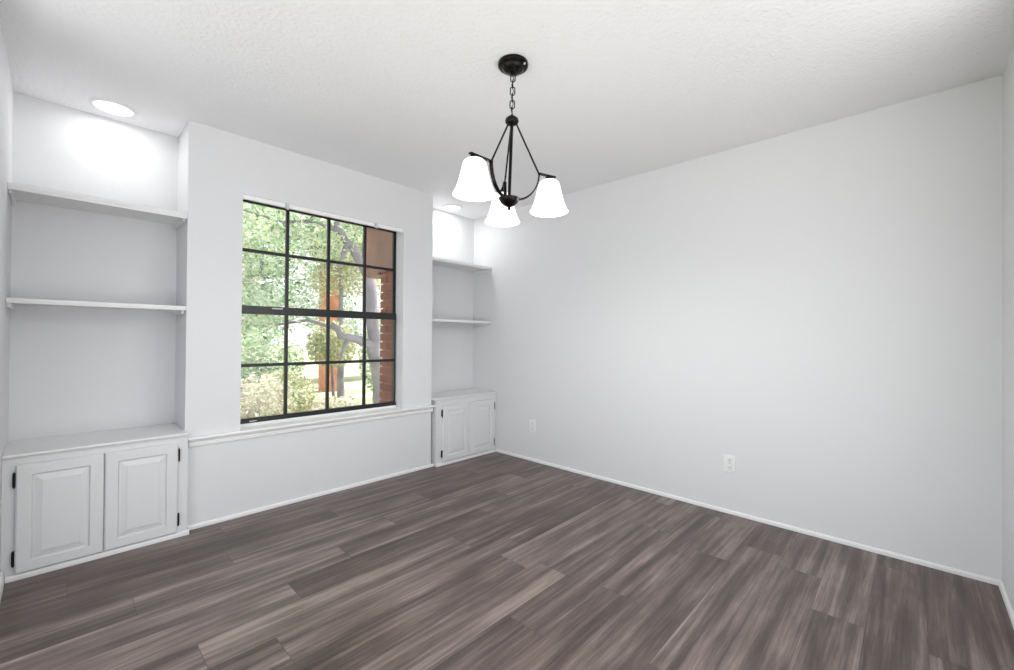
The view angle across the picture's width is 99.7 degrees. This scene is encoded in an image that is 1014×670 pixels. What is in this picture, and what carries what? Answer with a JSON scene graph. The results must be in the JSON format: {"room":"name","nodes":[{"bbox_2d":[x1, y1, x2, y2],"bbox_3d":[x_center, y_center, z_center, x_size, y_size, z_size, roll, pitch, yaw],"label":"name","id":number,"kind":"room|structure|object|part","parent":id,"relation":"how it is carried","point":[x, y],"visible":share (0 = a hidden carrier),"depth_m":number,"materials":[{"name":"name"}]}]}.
{"room":"empty dining room","nodes":[
{"label":"empty dining room","id":0,"kind":"room"},
{"bbox_2d":[0,15,13,561],"bbox_3d":[-1.302,-0.065,0.911,3.765,2.440,0.140,0,-1,43],"label":"wall","id":1,"kind":"structure","parent":0,"point":[6,87],"depth_m":1.98,"materials":[{"name":"white paint"}]},
{"bbox_2d":[0,572,3,601],"bbox_3d":[-2.134,1.124,1.789,0.556,0.060,0.014,0,-1,43],"label":"baseboard","id":2,"kind":"structure","parent":1,"relation":"attached to","point":[1,573],"depth_m":1.92,"materials":[{"name":"white paint"}]},
{"bbox_2d":[8,92,473,525],"bbox_3d":[-1.421,-0.050,3.375,0.445,2.440,3.554,0,-1,43],"label":"wall","id":3,"kind":"structure","parent":0,"point":[73,370],"depth_m":2.66,"materials":[{"name":"white paint"}]},
{"bbox_2d":[6,297,185,314],"bbox_3d":[-2.261,-0.153,2.399,0.324,0.046,0.697,0,-1,43],"label":"niche shelf","id":4,"kind":"object","parent":3,"relation":"attached to","point":[10,302],"visible":1,"depth_m":2.29,"materials":[{"name":"white paint"}]},
{"bbox_2d":[8,181,186,228],"bbox_3d":[-2.257,-0.708,2.403,0.324,0.046,0.697,0,-1,43],"label":"niche shelf","id":5,"kind":"object","parent":3,"relation":"attached to","point":[17,191],"visible":1,"depth_m":2.33,"materials":[{"name":"white paint"}]},
{"bbox_2d":[187,464,433,529],"bbox_3d":[-1.280,1.158,3.194,0.012,0.024,1.796,0,-1,43],"label":"baseboard","id":6,"kind":"structure","parent":3,"relation":"attached to","point":[214,521],"depth_m":3.00,"materials":[{"name":"white paint"}]},
{"bbox_2d":[188,405,435,446],"bbox_3d":[-1.305,0.648,3.217,0.125,0.060,1.807,0,-1,43],"label":"window sill","id":7,"kind":"structure","parent":3,"relation":"attached to","point":[249,432],"depth_m":3.02,"materials":[{"name":"white paint"}]},
{"bbox_2d":[240,194,402,427],"bbox_3d":[-1.351,-0.143,3.241,0.152,1.521,1.198,0,-1,43],"label":"window","id":8,"kind":"structure","parent":3,"relation":"in","point":[286,311],"depth_m":3.25,"materials":[{"name":"black metal"}]},
{"bbox_3d":[-1.374,0.193,3.259,0.026,0.770,1.183,0,-1,43],"label":"sash","id":9,"kind":"part","parent":8,"relation":"part of","materials":[{"name":"black metal"}]},
{"bbox_3d":[-1.390,-0.523,3.284,0.026,0.750,1.183,0,-1,43],"label":"sash","id":10,"kind":"part","parent":8,"relation":"part of","materials":[{"name":"black metal"}]},
{"bbox_2d":[432,319,490,325],"bbox_3d":[-0.535,-0.124,4.251,0.282,0.046,0.784,0,-1,43],"label":"niche shelf","id":11,"kind":"object","parent":3,"relation":"attached to","point":[475,323],"visible":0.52,"depth_m":4.22,"materials":[{"name":"white paint"}]},
{"bbox_2d":[433,257,491,273],"bbox_3d":[-0.531,-0.686,4.255,0.282,0.046,0.784,0,-1,43],"label":"niche shelf","id":12,"kind":"object","parent":3,"relation":"attached to","point":[474,268],"visible":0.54,"depth_m":4.26,"materials":[{"name":"white paint"}]},
{"bbox_2d":[380,271,391,402],"bbox_3d":[-1.021,-0.126,3.924,0.299,2.805,0.139,0,-1,43],"label":"brick wall","id":13,"kind":"structure","parent":0,"point":[386,280],"depth_m":3.90,"materials":[{"name":"brown brick"}]},
{"bbox_2d":[366,228,391,278],"bbox_3d":[-1.125,-1.001,4.027,0.575,0.885,0.162,0,-1,43],"label":"board","id":14,"kind":"object","parent":13,"relation":"attached to","point":[379,243],"visible":0.39,"depth_m":3.99,"materials":[{"name":"brown wood"}]},
{"bbox_3d":[-1.237,-0.571,4.127,0.274,0.024,0.162,0,-1,43],"label":"rail","id":15,"kind":"part","parent":14,"relation":"part of","materials":[{"name":"beige wood"}]},
{"bbox_2d":[0,452,1013,669],"bbox_3d":[-0.135,1.233,2.139,4.035,0.120,3.574,0,-1,43],"label":"floor","id":16,"kind":"structure","parent":0,"point":[494,560],"depth_m":1.92,"materials":[{"name":"wood"}]},
{"bbox_2d":[0,423,188,582],"bbox_3d":[-2.235,0.860,2.370,0.406,0.592,0.712,0,-1,43],"label":"base cabinet","id":17,"kind":"object","parent":16,"relation":"on","point":[100,494],"visible":0.98,"depth_m":2.20,"materials":[{"name":"white paint"}]},
{"bbox_3d":[-2.206,0.870,2.119,0.019,0.511,0.302,0,-1,43],"label":"door","id":18,"kind":"part","parent":17,"relation":"part of","materials":[{"name":"white paint"}]},
{"bbox_3d":[-2.206,0.870,2.119,0.019,0.402,0.194,0,-1,43],"label":"raised panel","id":19,"kind":"part","parent":17,"relation":"part of","materials":[{"name":"white paint"}]},
{"bbox_2d":[2,423,188,458],"bbox_3d":[-2.235,0.570,2.369,0.406,0.012,0.704,0,-1,43],"label":"countertop","id":20,"kind":"structure","parent":17,"relation":"on","point":[18,448],"depth_m":2.30,"materials":[{"name":"white paint"}]},
{"bbox_3d":[-1.994,0.873,2.343,0.019,0.511,0.306,0,-1,43],"label":"door","id":21,"kind":"part","parent":17,"relation":"part of","materials":[{"name":"white paint"}]},
{"bbox_3d":[-1.994,0.873,2.343,0.019,0.402,0.196,0,-1,43],"label":"raised panel","id":22,"kind":"part","parent":17,"relation":"part of","materials":[{"name":"white paint"}]},
{"bbox_2d":[431,388,496,466],"bbox_3d":[-0.509,0.878,4.208,0.382,0.608,0.790,0,-1,43],"label":"base cabinet","id":23,"kind":"object","parent":16,"relation":"on","point":[461,431],"visible":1,"depth_m":4.04,"materials":[{"name":"white paint"}]},
{"bbox_3d":[-0.473,0.896,3.983,0.019,0.508,0.319,0,-1,43],"label":"door","id":24,"kind":"part","parent":23,"relation":"part of","materials":[{"name":"white paint"}]},
{"bbox_3d":[-0.473,0.896,3.983,0.019,0.399,0.210,0,-1,43],"label":"raised panel","id":25,"kind":"part","parent":23,"relation":"part of","materials":[{"name":"white paint"}]},
{"bbox_2d":[431,388,496,400],"bbox_3d":[-0.509,0.580,4.212,0.376,0.012,0.790,0,-1,43],"label":"countertop","id":26,"kind":"structure","parent":23,"relation":"on","point":[465,392],"depth_m":4.20,"materials":[{"name":"white paint"}]},
{"bbox_3d":[-0.247,0.899,4.221,0.019,0.508,0.329,0,-1,43],"label":"door","id":27,"kind":"part","parent":23,"relation":"part of","materials":[{"name":"white paint"}]},
{"bbox_3d":[-0.247,0.899,4.221,0.019,0.399,0.220,0,-1,43],"label":"raised panel","id":28,"kind":"part","parent":23,"relation":"part of","materials":[{"name":"white paint"}]},
{"bbox_2d":[0,0,1013,218],"bbox_3d":[-0.114,-1.327,2.155,4.035,0.120,3.574,0,-1,43],"label":"ceiling","id":29,"kind":"structure","parent":0,"point":[401,92],"depth_m":2.04,"materials":[{"name":"white paint"}]},
{"bbox_2d":[89,98,136,117],"bbox_3d":[-2.218,-1.278,2.413,0.200,0.009,0.200,0,-1,43],"label":"recessed light","id":30,"kind":"object","parent":29,"relation":"in","point":[111,107],"visible":1,"depth_m":2.40,"materials":[{"name":"white plastic"}]},
{"bbox_2d":[443,204,461,210],"bbox_3d":[-0.534,-1.252,4.202,0.190,0.009,0.190,0,-1,43],"label":"recessed light","id":31,"kind":"object","parent":29,"relation":"in","point":[453,207],"visible":1,"depth_m":4.19,"materials":[{"name":"white plastic"}]},
{"bbox_2d":[452,54,567,226],"bbox_3d":[-0.042,-0.922,1.967,0.470,0.690,0.579,0,-1,43],"label":"chandelier","id":32,"kind":"object","parent":29,"relation":"hanging from","point":[474,183],"visible":1,"depth_m":1.96,"materials":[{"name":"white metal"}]},
{"bbox_3d":[-0.135,-0.656,1.777,0.181,0.148,0.181,0,-1,43],"label":"lamp shade","id":33,"kind":"part","parent":32,"relation":"part of","materials":[{"name":"white glass"}]},
{"bbox_3d":[-0.084,-0.695,1.854,0.028,0.133,0.246,0,0,33],"label":"arm","id":34,"kind":"part","parent":32,"relation":"part of","materials":[{"name":"brown metal"}]},
{"bbox_3d":[-0.028,-0.873,1.923,0.008,0.230,0.135,0,0,37],"label":"stay rod","id":35,"kind":"part","parent":32,"relation":"part of","materials":[{"name":"brown metal"}]},
{"bbox_3d":[-0.023,-0.652,2.197,0.181,0.148,0.181,0,-1,43],"label":"lamp shade","id":36,"kind":"part","parent":32,"relation":"part of","materials":[{"name":"white glass"}]},
{"bbox_3d":[-0.009,-0.693,2.125,0.028,0.133,0.209,1,0,-11],"label":"arm","id":37,"kind":"part","parent":32,"relation":"part of","materials":[{"name":"brown metal"}]},
{"bbox_3d":[0.005,-0.872,2.065,0.008,0.230,0.123,1,0,-14],"label":"stay rod","id":38,"kind":"part","parent":32,"relation":"part of","materials":[{"name":"brown metal"}]},
{"bbox_3d":[0.010,-0.619,1.983,0.098,0.053,0.098,0,-1,43],"label":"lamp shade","id":39,"kind":"part","parent":32,"relation":"part of","materials":[{"name":"brown metal"}]},
{"bbox_3d":[0.016,-0.809,1.987,0.026,0.342,0.015,1,0,-25],"label":"rod","id":40,"kind":"part","parent":32,"relation":"part of","materials":[{"name":"brown metal"}]},
{"bbox_3d":[0.095,-0.871,1.998,0.115,0.230,0.008,1,0,-6],"label":"stay rod","id":41,"kind":"part","parent":32,"relation":"part of","materials":[{"name":"brown metal"}]},
{"bbox_3d":[0.139,-0.692,1.999,0.182,0.133,0.028,1,0,-10],"label":"arm","id":42,"kind":"part","parent":32,"relation":"part of","materials":[{"name":"brown metal"}]},
{"bbox_3d":[0.198,-0.652,2.010,0.181,0.148,0.181,0,-1,43],"label":"lamp shade","id":43,"kind":"part","parent":32,"relation":"part of","materials":[{"name":"white glass"}]},
{"bbox_2d":[472,75,1001,580],"bbox_3d":[1.046,-0.029,3.389,3.765,2.440,0.140,0,-1,43],"label":"wall","id":44,"kind":"structure","parent":0,"point":[818,308],"depth_m":2.63,"materials":[{"name":"white paint"}]},
{"bbox_2d":[529,419,535,431],"bbox_3d":[0.239,0.856,4.037,0.072,0.116,0.010,0,-1,43],"label":"wall outlet","id":45,"kind":"object","parent":44,"relation":"attached to","point":[532,425],"visible":1,"depth_m":4.03,"materials":[{"name":"white plastic"}]},
{"bbox_2d":[724,454,734,472],"bbox_3d":[1.485,0.860,2.857,0.072,0.116,0.010,0,-1,43],"label":"wall outlet","id":46,"kind":"object","parent":44,"relation":"attached to","point":[729,460],"visible":1,"depth_m":2.85,"materials":[{"name":"white plastic"}]},
{"bbox_2d":[496,449,1000,585],"bbox_3d":[1.120,1.178,3.197,3.388,0.024,0.012,0,-1,43],"label":"baseboard","id":47,"kind":"structure","parent":44,"relation":"attached to","point":[777,524],"depth_m":2.61,"materials":[{"name":"white paint"}]},
{"bbox_2d":[1002,41,1013,611],"bbox_3d":[1.285,-0.044,0.811,0.130,2.440,3.554,0,-1,43],"label":"wall","id":48,"kind":"structure","parent":0,"point":[1008,73],"depth_m":1.92,"materials":[{"name":"white paint"}]},
{"bbox_2d":[998,581,1013,628],"bbox_3d":[2.071,1.177,1.746,0.012,0.024,0.809,0,-1,43],"label":"baseboard","id":49,"kind":"structure","parent":48,"relation":"attached to","point":[1000,584],"depth_m":1.87,"materials":[{"name":"white paint"}]},
{"label":"outside","id":50,"kind":"structure","parent":0,"visible":0},
{"bbox_2d":[242,345,372,410],"bbox_3d":[-16.216,1.460,29.123,56.400,0.210,100.000,0,-1,43],"label":"garden","id":51,"kind":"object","parent":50,"point":[352,379],"depth_m":13.46,"materials":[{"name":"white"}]},
{"bbox_2d":[241,204,293,371],"bbox_3d":[-6.737,-1.298,11.212,1.869,5.309,2.263,0,-1,43],"label":"tree","id":52,"kind":"object","parent":51,"relation":"on","point":[257,284],"visible":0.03,"depth_m":11.13,"materials":[{"name":"green plant"}]},
{"bbox_2d":[240,374,297,424],"bbox_3d":[-2.655,0.866,4.465,0.634,0.935,0.859,0,-1,43],"label":"shrub","id":53,"kind":"object","parent":51,"relation":"on","point":[254,410],"visible":0.39,"depth_m":4.46,"materials":[{"name":"green plant"}]},
{"bbox_2d":[240,326,304,407],"bbox_3d":[-3.796,0.599,6.602,0.874,1.479,1.296,0,-1,43],"label":"shrub","id":54,"kind":"object","parent":51,"relation":"on","point":[259,349],"visible":0.33,"depth_m":6.52,"materials":[{"name":"green plant"}]},
{"bbox_2d":[241,202,311,373],"bbox_3d":[-4.563,-0.651,8.117,1.451,3.993,1.645,0,-1,43],"label":"tree","id":55,"kind":"object","parent":51,"relation":"on","point":[250,272],"visible":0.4,"depth_m":8.01,"materials":[{"name":"green plant"}]},
{"bbox_2d":[247,369,317,414],"bbox_3d":[-2.769,0.880,5.292,0.438,0.918,0.881,0,-1,43],"label":"shrub","id":56,"kind":"object","parent":51,"relation":"on","point":[301,400],"visible":0.31,"depth_m":5.37,"materials":[{"name":"green plant"}]},
{"bbox_2d":[241,202,381,402],"bbox_3d":[-2.751,-0.579,6.228,1.107,3.904,2.902,0,-1,43],"label":"oak tree","id":57,"kind":"object","parent":51,"relation":"on","point":[373,341],"visible":0.38,"depth_m":6.08,"materials":[{"name":"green plant"}]},
{"bbox_2d":[297,398,349,411],"bbox_3d":[-2.890,1.186,6.760,0.451,0.360,1.053,0,-1,43],"label":"shrub","id":58,"kind":"object","parent":51,"relation":"on","point":[321,400],"visible":0.12,"depth_m":6.76,"materials":[{"name":"green plant"}]},
{"bbox_2d":[298,217,362,352],"bbox_3d":[-5.229,-1.266,12.799,1.821,5.283,2.052,0,-1,43],"label":"tree","id":59,"kind":"object","parent":51,"relation":"on","point":[306,264],"visible":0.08,"depth_m":12.67,"materials":[{"name":"green plant"}]},
{"bbox_2d":[317,269,344,391],"bbox_3d":[-4.214,-0.103,10.236,0.500,2.880,0.500,0,-1,43],"label":"brick pillar","id":60,"kind":"structure","parent":51,"relation":"on","point":[334,302],"depth_m":10.10,"materials":[{"name":"orange"}]},
{"bbox_2d":[305,319,357,397],"bbox_3d":[-3.026,0.538,7.407,0.900,1.622,0.880,0,-1,43],"label":"tree","id":61,"kind":"object","parent":51,"relation":"on","point":[318,338],"visible":0.7,"depth_m":7.26,"materials":[{"name":"green plant"}]},
{"bbox_3d":[-3.027,0.766,7.423,0.064,1.167,0.111,0,-1,43],"label":"stem","id":62,"kind":"part","parent":61,"relation":"part of","materials":[{"name":"grey plant"}]},
{"bbox_2d":[311,395,365,415],"bbox_3d":[-2.021,1.036,5.144,0.638,0.618,0.798,0,-1,43],"label":"shrub","id":63,"kind":"object","parent":51,"relation":"on","point":[340,403],"visible":0.12,"depth_m":5.12,"materials":[{"name":"green plant"}]},
{"bbox_2d":[304,217,380,396],"bbox_3d":[-3.518,-0.689,9.209,1.559,4.099,1.472,1,0,-9],"label":"tree","id":64,"kind":"object","parent":51,"relation":"on","point":[337,275],"visible":0.35,"depth_m":9.10,"materials":[{"name":"green plant"}]},
{"bbox_2d":[357,319,382,391],"bbox_3d":[-2.388,0.497,8.106,0.879,1.725,0.870,0,-1,43],"label":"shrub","id":65,"kind":"object","parent":51,"relation":"on","point":[369,381],"visible":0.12,"depth_m":7.98,"materials":[{"name":"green plant"}]},
{"bbox_2d":[377,281,382,341],"bbox_3d":[-3.766,-1.233,14.327,1.887,5.269,2.048,0,-1,43],"label":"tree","id":66,"kind":"object","parent":51,"relation":"on","point":[380,281],"visible":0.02,"depth_m":14.17,"materials":[{"name":"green plant"}]}
]}

